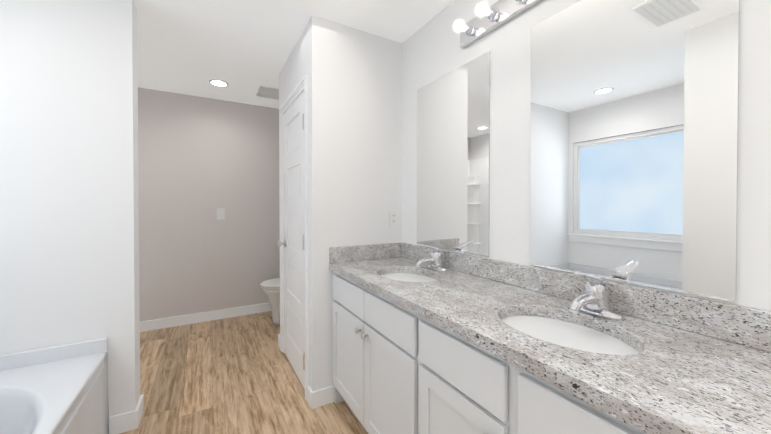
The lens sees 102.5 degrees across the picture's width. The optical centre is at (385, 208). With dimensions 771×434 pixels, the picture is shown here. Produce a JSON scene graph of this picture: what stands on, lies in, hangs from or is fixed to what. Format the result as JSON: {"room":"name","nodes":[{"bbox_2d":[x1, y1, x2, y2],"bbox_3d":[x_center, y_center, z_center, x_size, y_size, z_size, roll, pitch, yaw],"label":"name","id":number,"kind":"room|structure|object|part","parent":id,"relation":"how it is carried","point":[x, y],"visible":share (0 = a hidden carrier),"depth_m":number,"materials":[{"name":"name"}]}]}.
{"room":"bathroom","nodes":[
{"label":"bathroom","id":0,"kind":"room"},
{"bbox_2d":[0,0,139,416],"bbox_3d":[-1.959,0.026,1.522,1.155,2.440,0.150,0,1,-30],"label":"wall","id":1,"kind":"structure","parent":0,"point":[69,228],"depth_m":1.62,"materials":[{"name":"white paint"}]},
{"bbox_2d":[138,87,279,321],"bbox_3d":[-2.146,0.007,3.327,2.845,2.440,0.100,0,1,-30],"label":"wall","id":2,"kind":"structure","parent":0,"point":[201,160],"depth_m":3.37,"materials":[{"name":"grey paint"}]},
{"bbox_2d":[140,303,270,331],"bbox_3d":[-1.685,1.175,3.541,1.845,0.100,0.014,0,1,-30],"label":"baseboard","id":3,"kind":"structure","parent":2,"relation":"attached to","point":[168,322],"depth_m":3.36,"materials":[{"name":"white paint"}]},
{"bbox_2d":[217,208,224,219],"bbox_3d":[-1.835,0.056,3.445,0.082,0.126,0.008,0,1,-30],"label":"light switch","id":4,"kind":"object","parent":2,"relation":"attached to","point":[220,213],"visible":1,"depth_m":3.44,"materials":[{"name":"white plastic"}]},
{"bbox_2d":[120,311,367,433],"bbox_3d":[-0.775,1.276,1.077,2.945,0.050,5.390,0,1,-30],"label":"floor","id":5,"kind":"structure","parent":0,"point":[234,375],"depth_m":2.16,"materials":[{"name":"brown wood"}]},
{"bbox_2d":[0,338,108,433],"bbox_3d":[-1.598,0.982,0.834,1.073,0.542,1.414,0,1,-30],"label":"bathtub","id":6,"kind":"object","parent":5,"relation":"on","point":[60,389],"visible":1,"depth_m":1.40,"materials":[{"name":"white ceramic"}]},
{"bbox_2d":[260,278,279,325],"bbox_3d":[-0.983,0.837,3.409,0.744,0.780,0.450,0,1,-30],"label":"toilet","id":7,"kind":"object","parent":5,"relation":"on","point":[271,289],"visible":0.21,"depth_m":3.22,"materials":[{"name":"white ceramic"}]},
{"bbox_3d":[-1.081,0.801,3.352,0.518,0.048,0.394,0,1,-30],"label":"seat","id":8,"kind":"part","parent":7,"relation":"part of","materials":[{"name":"white plastic"}]},
{"bbox_2d":[331,270,656,433],"bbox_3d":[0.330,0.821,1.323,0.580,0.855,1.834,0,1,-30],"label":"bathroom vanity","id":9,"kind":"object","parent":5,"relation":"on","point":[427,339],"depth_m":1.10,"materials":[{"name":"white paint"}]},
{"bbox_2d":[329,258,770,433],"bbox_3d":[0.342,0.373,1.320,0.558,0.040,1.844,0,1,-30],"label":"countertop","id":10,"kind":"structure","parent":9,"relation":"on","point":[686,383],"depth_m":0.74,"materials":[{"name":"grey stone"}]},
{"bbox_2d":[377,266,436,285],"bbox_3d":[0.122,0.459,1.682,0.376,0.163,0.470,0,1,-30],"label":"sink","id":11,"kind":"object","parent":10,"relation":"in","point":[403,276],"depth_m":1.78,"materials":[{"name":"white ceramic"}]},
{"bbox_2d":[413,244,452,273],"bbox_3d":[0.247,0.270,1.753,0.186,0.156,0.164,0,1,-30],"label":"faucet","id":12,"kind":"object","parent":10,"relation":"on","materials":[{"name":"silver metal"}]},
{"bbox_2d":[489,306,656,365],"bbox_3d":[0.543,0.466,0.955,0.376,0.163,0.470,0,1,-30],"label":"sink","id":13,"kind":"object","parent":10,"relation":"in","point":[608,347],"depth_m":0.97,"materials":[{"name":"white ceramic"}]},
{"bbox_2d":[561,271,628,321],"bbox_3d":[0.669,0.277,1.026,0.186,0.156,0.164,0,1,-30],"label":"faucet","id":14,"kind":"object","parent":10,"relation":"on","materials":[{"name":"silver metal"}]},
{"bbox_2d":[279,25,306,203],"bbox_3d":[-0.686,0.017,2.420,0.100,2.440,0.894,0,1,-30],"label":"wall","id":15,"kind":"structure","parent":0,"point":[293,72],"depth_m":2.31,"materials":[{"name":"white paint"}]},
{"bbox_2d":[277,114,304,369],"bbox_3d":[-0.719,0.218,2.313,0.070,1.700,0.634,0,1,-30],"label":"hardware piece","id":16,"kind":"object","parent":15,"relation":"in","point":[280,243],"depth_m":2.06,"materials":[{"name":"silver metal"}]},
{"bbox_2d":[283,92,304,389],"bbox_3d":[-0.686,0.216,2.361,0.035,2.018,0.660,0,1,-30],"label":"closet door","id":17,"kind":"structure","parent":15,"relation":"in","point":[294,317],"depth_m":2.33,"materials":[{"name":"white paint"}]},
{"bbox_2d":[279,75,308,399],"bbox_3d":[-0.667,0.186,2.372,0.118,2.102,0.804,0,1,-30],"label":"door frame","id":18,"kind":"structure","parent":15,"relation":"attached to","point":[301,87],"depth_m":2.06,"materials":[{"name":"white paint"}]},
{"bbox_2d":[134,0,453,108],"bbox_3d":[-0.775,-1.214,1.052,2.945,0.050,5.390,0,1,-30],"label":"ceiling","id":19,"kind":"structure","parent":0,"point":[243,48],"depth_m":2.12,"materials":[{"name":"white paint"}]},
{"bbox_2d":[208,79,228,86],"bbox_3d":[-1.597,-1.205,2.962,0.176,0.008,0.176,0,1,-30],"label":"recessed light","id":20,"kind":"object","parent":19,"relation":"in","point":[218,83],"visible":0.96,"depth_m":2.96,"materials":[{"name":"white plastic"}]},
{"bbox_2d":[256,85,278,99],"bbox_3d":[-1.170,-1.200,3.222,0.300,0.021,0.300,0,1,-30],"label":"ceiling vent","id":21,"kind":"object","parent":19,"relation":"in","point":[267,92],"visible":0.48,"depth_m":3.16,"materials":[{"name":"white plastic"}]},
{"bbox_2d":[307,15,401,390],"bbox_3d":[-0.192,0.020,2.132,0.664,2.440,0.100,0,1,-30],"label":"wall","id":22,"kind":"structure","parent":0,"point":[354,136],"depth_m":2.03,"materials":[{"name":"white paint"}]},
{"bbox_2d":[329,242,400,261],"bbox_3d":[-0.123,0.295,2.103,0.533,0.099,0.020,0,1,-30],"label":"backsplash","id":23,"kind":"structure","parent":22,"relation":"attached to","point":[388,250],"depth_m":2.08,"materials":[{"name":"grey stone"}]},
{"bbox_2d":[389,210,397,226],"bbox_3d":[0.058,0.069,2.215,0.072,0.118,0.008,0,1,-30],"label":"outlet","id":24,"kind":"object","parent":22,"relation":"attached to","point":[393,218],"visible":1,"depth_m":2.21,"materials":[{"name":"white plastic"}]},
{"bbox_2d":[402,0,770,310],"bbox_3d":[0.456,0.023,1.779,0.100,2.440,5.390,0,1,-30],"label":"wall","id":25,"kind":"structure","parent":0,"point":[432,50],"depth_m":1.41,"materials":[{"name":"white paint"}]},
{"bbox_2d":[417,51,489,256],"bbox_3d":[0.368,-0.277,1.818,0.006,1.036,0.610,0,1,-30],"label":"mirror","id":26,"kind":"object","parent":25,"relation":"attached to","point":[453,155],"visible":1,"depth_m":1.76,"materials":[{"name":"clear glass"}]},
{"bbox_2d":[452,0,541,47],"bbox_3d":[0.523,-0.938,1.409,0.142,0.110,0.610,0,1,-30],"label":"vanity light bar","id":27,"kind":"object","parent":25,"relation":"attached to","point":[487,20],"visible":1,"depth_m":1.48,"materials":[{"name":"silver metal"}]},
{"bbox_2d":[401,242,770,353],"bbox_3d":[0.575,0.301,1.454,0.020,0.099,1.844,0,1,-30],"label":"backsplash","id":28,"kind":"structure","parent":25,"relation":"attached to","point":[748,326],"depth_m":0.96,"materials":[{"name":"grey stone"}]},
{"bbox_2d":[530,0,739,301],"bbox_3d":[0.790,-0.270,1.091,0.006,1.036,0.610,0,1,-30],"label":"mirror","id":29,"kind":"object","parent":25,"relation":"attached to","point":[634,148],"visible":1,"depth_m":1.01,"materials":[{"name":"clear glass"}]}
]}

